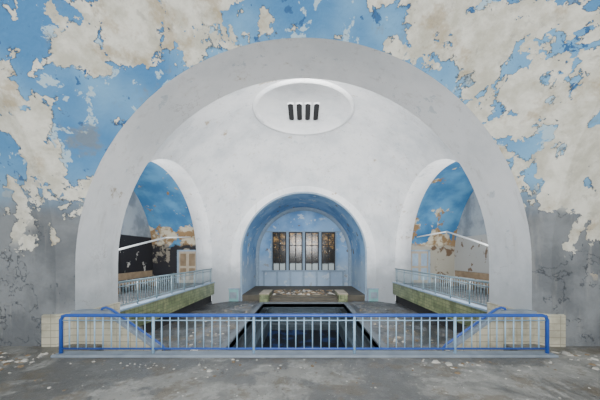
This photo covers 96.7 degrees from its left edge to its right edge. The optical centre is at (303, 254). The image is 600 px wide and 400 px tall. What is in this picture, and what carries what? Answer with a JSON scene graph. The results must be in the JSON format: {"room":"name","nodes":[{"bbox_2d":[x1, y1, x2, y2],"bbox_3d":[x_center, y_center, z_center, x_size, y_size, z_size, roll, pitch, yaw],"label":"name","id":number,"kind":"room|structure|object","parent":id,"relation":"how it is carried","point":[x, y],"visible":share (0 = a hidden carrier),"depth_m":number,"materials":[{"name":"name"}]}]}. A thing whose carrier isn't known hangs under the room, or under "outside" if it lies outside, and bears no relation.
{"room":"abandoned swimming pool","nodes":[
{"label":"abandoned swimming pool","id":0,"kind":"room"},
{"bbox_2d":[0,86,55,345],"bbox_3d":[-6.318,-1.675,0.250,1.764,7.350,11.200,0,0,0],"label":"wall","id":1,"kind":"structure","parent":0,"point":[27,243],"depth_m":5.83,"materials":[{"name":"paint"}]},
{"bbox_2d":[118,190,152,287],"bbox_3d":[-10.400,-1.520,13.290,0.001,6.841,10.181,0,0,0],"label":"wall","id":2,"kind":"structure","parent":0,"point":[135,229],"depth_m":16.50,"materials":[{"name":"grey paint"}]},
{"bbox_2d":[118,283,203,306],"bbox_3d":[-8.300,1.960,13.290,4.200,0.120,10.200,0,0,0],"label":"floor","id":3,"kind":"structure","parent":0,"point":[160,285],"depth_m":13.88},
{"bbox_2d":[118,270,159,293],"bbox_3d":[-9.170,1.425,13.850,0.540,0.950,5.300,0,0,0],"label":"wooden bench","id":4,"kind":"object","parent":3,"relation":"on","point":[122,276],"visible":0.37,"depth_m":14.56,"materials":[{"name":"brown wood"}]},
{"bbox_2d":[177,250,195,282],"bbox_3d":[-7.950,0.775,18.300,1.420,2.250,0.120,0,0,0],"label":"door","id":5,"kind":"structure","parent":3,"relation":"on","point":[186,259],"depth_m":18.26,"materials":[{"name":"beige paint"}]},
{"bbox_2d":[134,162,195,282],"bbox_3d":[-8.825,-1.520,13.290,3.150,6.840,10.181,0,0,0],"label":"wall","id":6,"kind":"structure","parent":0,"point":[165,207],"depth_m":17.61,"materials":[{"name":"blue paint"},{"name":"peeling plaster"}]},
{"bbox_2d":[119,237,190,249],"bbox_3d":[-8.280,-0.586,14.814,0.341,1.308,6.324,0,0,15],"label":"pipe","id":7,"kind":"object","parent":6,"relation":"hanging from","point":[134,245],"visible":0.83,"depth_m":14.31,"materials":[{"name":"white metal"}]},
{"bbox_2d":[151,159,211,282],"bbox_3d":[-6.725,-1.520,13.290,1.050,6.840,10.181,0,0,0],"label":"arch","id":8,"kind":"object","parent":6,"relation":"attached to","point":[187,186],"visible":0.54,"depth_m":17.08,"materials":[{"name":"paint"}]},
{"bbox_2d":[142,296,210,332],"bbox_3d":[-6.575,2.665,13.290,0.150,1.270,11.000,0,0,0],"label":"wall","id":9,"kind":"structure","parent":0,"point":[187,309],"depth_m":13.97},
{"bbox_2d":[120,282,214,325],"bbox_3d":[-6.200,2.235,13.290,0.320,0.830,10.200,0,0,0],"label":"trim","id":10,"kind":"structure","parent":9,"relation":"attached to","point":[168,303],"depth_m":12.00,"materials":[{"name":"green tile"}]},
{"bbox_2d":[118,268,211,305],"bbox_3d":[-6.180,1.353,13.306,0.070,0.935,9.369,0,0,0],"label":"balcony railing","id":11,"kind":"object","parent":10,"relation":"on","point":[209,269],"visible":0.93,"depth_m":11.58,"materials":[{"name":"grey metal"}]},
{"bbox_2d":[0,0,599,313],"bbox_3d":[0.000,-2.777,0.250,10.872,9.555,11.640,0,0,0],"label":"vault","id":12,"kind":"object","parent":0,"point":[73,73],"visible":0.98,"depth_m":5.56,"materials":[{"name":"paint"}]},
{"bbox_2d":[0,326,599,399],"bbox_3d":[0.000,2.125,0.935,14.400,0.250,13.070,0,0,0],"label":"floor","id":13,"kind":"structure","parent":0,"point":[397,380],"depth_m":4.35,"materials":[{"name":"concrete"}]},
{"bbox_2d":[42,302,161,350],"bbox_3d":[-4.500,1.880,6.635,2.400,1.240,1.670,0,0,0],"label":"parapet","id":14,"kind":"object","parent":13,"relation":"on","point":[50,322],"visible":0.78,"depth_m":6.00,"materials":[{"name":"beige tile"}]},
{"bbox_2d":[101,306,164,350],"bbox_3d":[-3.899,1.739,6.100,1.489,1.129,0.052,0,0,0],"label":"stair handrail","id":15,"kind":"object","parent":14,"relation":"on","point":[105,307],"visible":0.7,"depth_m":6.08,"materials":[{"name":"blue metal"}]},
{"bbox_2d":[0,350,599,399],"bbox_3d":[-0.006,1.968,4.475,12.794,0.065,2.139,0,0,0],"label":"debris","id":16,"kind":"object","parent":13,"relation":"on","point":[567,353],"visible":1,"depth_m":4.87,"materials":[{"name":"stone"}]},
{"bbox_2d":[51,314,558,357],"bbox_3d":[0.020,1.584,5.310,9.880,0.832,0.260,0,0,0],"label":"gallery railing","id":17,"kind":"object","parent":13,"relation":"on","point":[61,354],"visible":1,"depth_m":5.28,"materials":[{"name":"blue metal"}]},
{"bbox_2d":[446,302,565,350],"bbox_3d":[4.500,1.880,6.635,2.400,1.240,1.670,0,0,0],"label":"parapet","id":18,"kind":"object","parent":13,"relation":"on","point":[557,322],"visible":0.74,"depth_m":6.00,"materials":[{"name":"beige tile"}]},
{"bbox_2d":[442,306,506,350],"bbox_3d":[3.899,1.739,6.100,1.489,1.129,0.052,0,0,0],"label":"stair handrail","id":19,"kind":"object","parent":18,"relation":"on","point":[501,307],"visible":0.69,"depth_m":6.08,"materials":[{"name":"blue metal"}]},
{"bbox_2d":[151,301,452,350],"bbox_3d":[0.000,3.400,12.305,13.200,0.200,13.610,0,0,0],"label":"pool deck","id":20,"kind":"object","parent":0,"point":[375,307],"visible":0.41,"depth_m":12.48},
{"bbox_2d":[148,333,179,350],"bbox_3d":[-3.420,2.730,6.850,2.160,1.140,1.100,0,0,0],"label":"stairs","id":21,"kind":"structure","parent":20,"relation":"on","point":[159,340],"depth_m":7.33,"materials":[{"name":"concrete"}]},
{"bbox_2d":[259,290,347,302],"bbox_3d":[0.000,2.970,19.260,6.080,0.660,2.180,0,0,0],"label":"steps","id":22,"kind":"structure","parent":20,"relation":"on","point":[342,296],"depth_m":18.58,"materials":[{"name":"green tile"}]},
{"bbox_2d":[216,302,391,350],"bbox_3d":[0.000,4.450,13.450,5.900,2.500,9.400,0,0,0],"label":"swimming pool","id":23,"kind":"object","parent":20,"relation":"in","point":[265,310],"visible":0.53,"depth_m":14.85,"materials":[{"name":"tile"}]},
{"bbox_2d":[187,305,433,350],"bbox_3d":[0.026,3.260,12.723,10.013,0.080,9.564,0,0,0],"label":"debris","id":24,"kind":"object","parent":20,"relation":"on","point":[394,340],"visible":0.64,"depth_m":10.71,"materials":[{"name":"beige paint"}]},
{"bbox_2d":[427,333,458,350],"bbox_3d":[3.420,2.730,6.850,2.160,1.140,1.100,0,0,0],"label":"stairs","id":25,"kind":"structure","parent":20,"relation":"on","point":[440,345],"depth_m":7.34,"materials":[{"name":"concrete"}]},
{"bbox_2d":[75,38,531,309],"bbox_3d":[0.000,-0.825,6.770,10.400,8.250,1.400,0,0,0],"label":"arch","id":26,"kind":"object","parent":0,"point":[491,178],"depth_m":6.67,"materials":[{"name":"paint"}]},
{"bbox_2d":[118,78,488,303],"bbox_3d":[0.000,-2.102,13.290,12.400,10.905,11.640,0,0,0],"label":"vault","id":27,"kind":"object","parent":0,"point":[234,161],"visible":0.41,"depth_m":16.18,"materials":[{"name":"white paint"}]},
{"bbox_2d":[253,79,353,134],"bbox_3d":[0.000,-7.130,13.290,5.000,0.153,5.000,0,0,0],"label":"air vent","id":28,"kind":"object","parent":27,"relation":"attached to","point":[293,106],"visible":1,"depth_m":12.94,"materials":[{"name":"paint"}]},
{"bbox_2d":[242,194,364,293],"bbox_3d":[0.000,-0.550,22.055,9.000,7.900,5.890,0,0,0],"label":"vault","id":29,"kind":"object","parent":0,"point":[270,211],"visible":0.98,"depth_m":21.78,"materials":[{"name":"blue paint"}]},
{"bbox_2d":[259,211,347,285],"bbox_3d":[0.000,-0.550,25.000,9.000,7.900,0.001,0,0,0],"label":"wall","id":30,"kind":"structure","parent":0,"point":[297,220],"depth_m":25.00,"materials":[{"name":"blue paint"}]},
{"bbox_2d":[271,232,286,270],"bbox_3d":[-2.260,-0.325,24.920,1.500,3.650,0.160,0,0,0],"label":"window","id":31,"kind":"structure","parent":30,"relation":"in","point":[278,239],"depth_m":24.95,"materials":[{"name":"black glass"}]},
{"bbox_2d":[288,232,303,270],"bbox_3d":[-0.740,-0.325,24.920,1.500,3.650,0.160,0,0,0],"label":"window","id":32,"kind":"structure","parent":30,"relation":"in","point":[295,239],"depth_m":24.95,"materials":[{"name":"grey glass"}]},
{"bbox_2d":[256,207,351,285],"bbox_3d":[0.000,-0.795,24.930,8.980,7.390,0.140,0,0,0],"label":"trim","id":33,"kind":"structure","parent":30,"relation":"attached to","point":[321,212],"depth_m":24.94,"materials":[{"name":"blue paint"}]},
{"bbox_2d":[304,232,319,270],"bbox_3d":[0.780,-0.325,24.920,1.500,3.650,0.160,0,0,0],"label":"window","id":34,"kind":"structure","parent":30,"relation":"in","point":[311,239],"depth_m":24.95,"materials":[{"name":"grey glass"}]},
{"bbox_2d":[320,232,335,270],"bbox_3d":[2.300,-0.325,24.920,1.500,3.650,0.160,0,0,0],"label":"window","id":35,"kind":"structure","parent":30,"relation":"in","point":[327,239],"depth_m":24.95,"materials":[{"name":"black glass"}]},
{"bbox_2d":[231,186,375,300],"bbox_3d":[0.000,-0.800,19.110,10.400,8.300,0.001,0,0,0],"label":"wall","id":36,"kind":"structure","parent":0,"point":[371,251],"depth_m":19.11,"materials":[{"name":"white paint"}]},
{"bbox_2d":[228,288,239,300],"bbox_3d":[-5.020,2.835,19.010,0.880,0.930,0.100,0,0,0],"label":"panel","id":37,"kind":"object","parent":36,"relation":"in","point":[234,293],"depth_m":18.99,"materials":[{"name":"teal paint"}]},
{"bbox_2d":[240,192,366,300],"bbox_3d":[0.000,-0.620,19.155,9.080,7.840,0.150,0,0,0],"label":"arch","id":38,"kind":"object","parent":36,"relation":"attached to","point":[293,193],"visible":1,"depth_m":19.08,"materials":[{"name":"white paint"}]},
{"bbox_2d":[368,288,378,300],"bbox_3d":[5.020,2.835,19.010,0.880,0.930,0.100,0,0,0],"label":"panel","id":39,"kind":"object","parent":36,"relation":"in","point":[372,292],"depth_m":18.98,"materials":[{"name":"teal paint"}]},
{"bbox_2d":[242,286,364,300],"bbox_3d":[0.000,3.150,22.105,9.000,0.500,5.790,0,0,0],"label":"floor","id":40,"kind":"structure","parent":0,"point":[252,294],"depth_m":21.19,"materials":[{"name":"concrete"}]},
{"bbox_2d":[272,289,335,294],"bbox_3d":[0.020,2.814,20.783,4.837,0.171,3.135,0,0,0],"label":"rubble","id":41,"kind":"object","parent":40,"relation":"on","point":[309,292],"visible":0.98,"depth_m":20.34,"materials":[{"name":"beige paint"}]},
{"bbox_2d":[396,295,464,332],"bbox_3d":[6.575,2.665,13.290,0.150,1.270,11.000,0,0,0],"label":"wall","id":42,"kind":"structure","parent":0,"point":[419,309],"depth_m":13.99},
{"bbox_2d":[392,282,486,325],"bbox_3d":[6.200,2.235,13.290,0.320,0.830,10.200,0,0,0],"label":"trim","id":43,"kind":"structure","parent":42,"relation":"attached to","point":[438,303],"depth_m":12.02,"materials":[{"name":"green tile"}]},
{"bbox_2d":[395,268,488,305],"bbox_3d":[6.180,1.353,13.306,0.070,0.935,9.369,0,0,0],"label":"balcony railing","id":44,"kind":"object","parent":43,"relation":"on","point":[400,271],"visible":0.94,"depth_m":12.02,"materials":[{"name":"grey metal"}]},
{"bbox_2d":[411,162,473,282],"bbox_3d":[8.825,-1.520,13.290,3.150,6.840,10.181,0,0,0],"label":"wall","id":45,"kind":"structure","parent":0,"point":[442,205],"depth_m":17.61,"materials":[{"name":"blue paint"},{"name":"plaster"}]},
{"bbox_2d":[395,159,455,282],"bbox_3d":[6.725,-1.520,13.290,1.050,6.840,10.181,0,0,0],"label":"arch","id":46,"kind":"object","parent":45,"relation":"attached to","point":[421,183],"visible":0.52,"depth_m":16.97,"materials":[{"name":"paint"}]},
{"bbox_2d":[417,231,487,245],"bbox_3d":[8.554,-0.825,15.109,0.610,1.246,5.894,0,0,-14],"label":"pipe","id":47,"kind":"object","parent":45,"relation":"hanging from","point":[444,231],"visible":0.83,"depth_m":14.96,"materials":[{"name":"white metal"}]},
{"bbox_2d":[403,283,488,306],"bbox_3d":[8.300,1.960,13.290,4.200,0.120,10.200,0,0,0],"label":"floor","id":48,"kind":"structure","parent":0,"point":[479,295],"depth_m":13.51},
{"bbox_2d":[411,250,429,282],"bbox_3d":[7.950,0.775,18.300,1.420,2.250,0.120,0,0,0],"label":"door","id":49,"kind":"structure","parent":48,"relation":"on","point":[420,259],"depth_m":18.26,"materials":[{"name":"beige paint"}]},
{"bbox_2d":[447,270,488,293],"bbox_3d":[9.170,1.425,13.850,0.540,0.950,5.300,0,0,0],"label":"wooden bench","id":50,"kind":"object","parent":48,"relation":"on","point":[482,276],"visible":0.41,"depth_m":14.56,"materials":[{"name":"brown wood"}]},
{"bbox_2d":[454,191,488,287],"bbox_3d":[10.400,-1.520,13.290,0.001,6.841,10.181,0,0,0],"label":"wall","id":51,"kind":"structure","parent":0,"point":[470,256],"depth_m":16.42,"materials":[{"name":"white paint"}]},
{"bbox_2d":[551,99,599,345],"bbox_3d":[6.318,-1.675,0.250,1.764,7.350,11.200,0,0,0],"label":"wall","id":52,"kind":"structure","parent":0,"point":[575,268],"depth_m":5.83,"materials":[{"name":"paint"}]}
]}

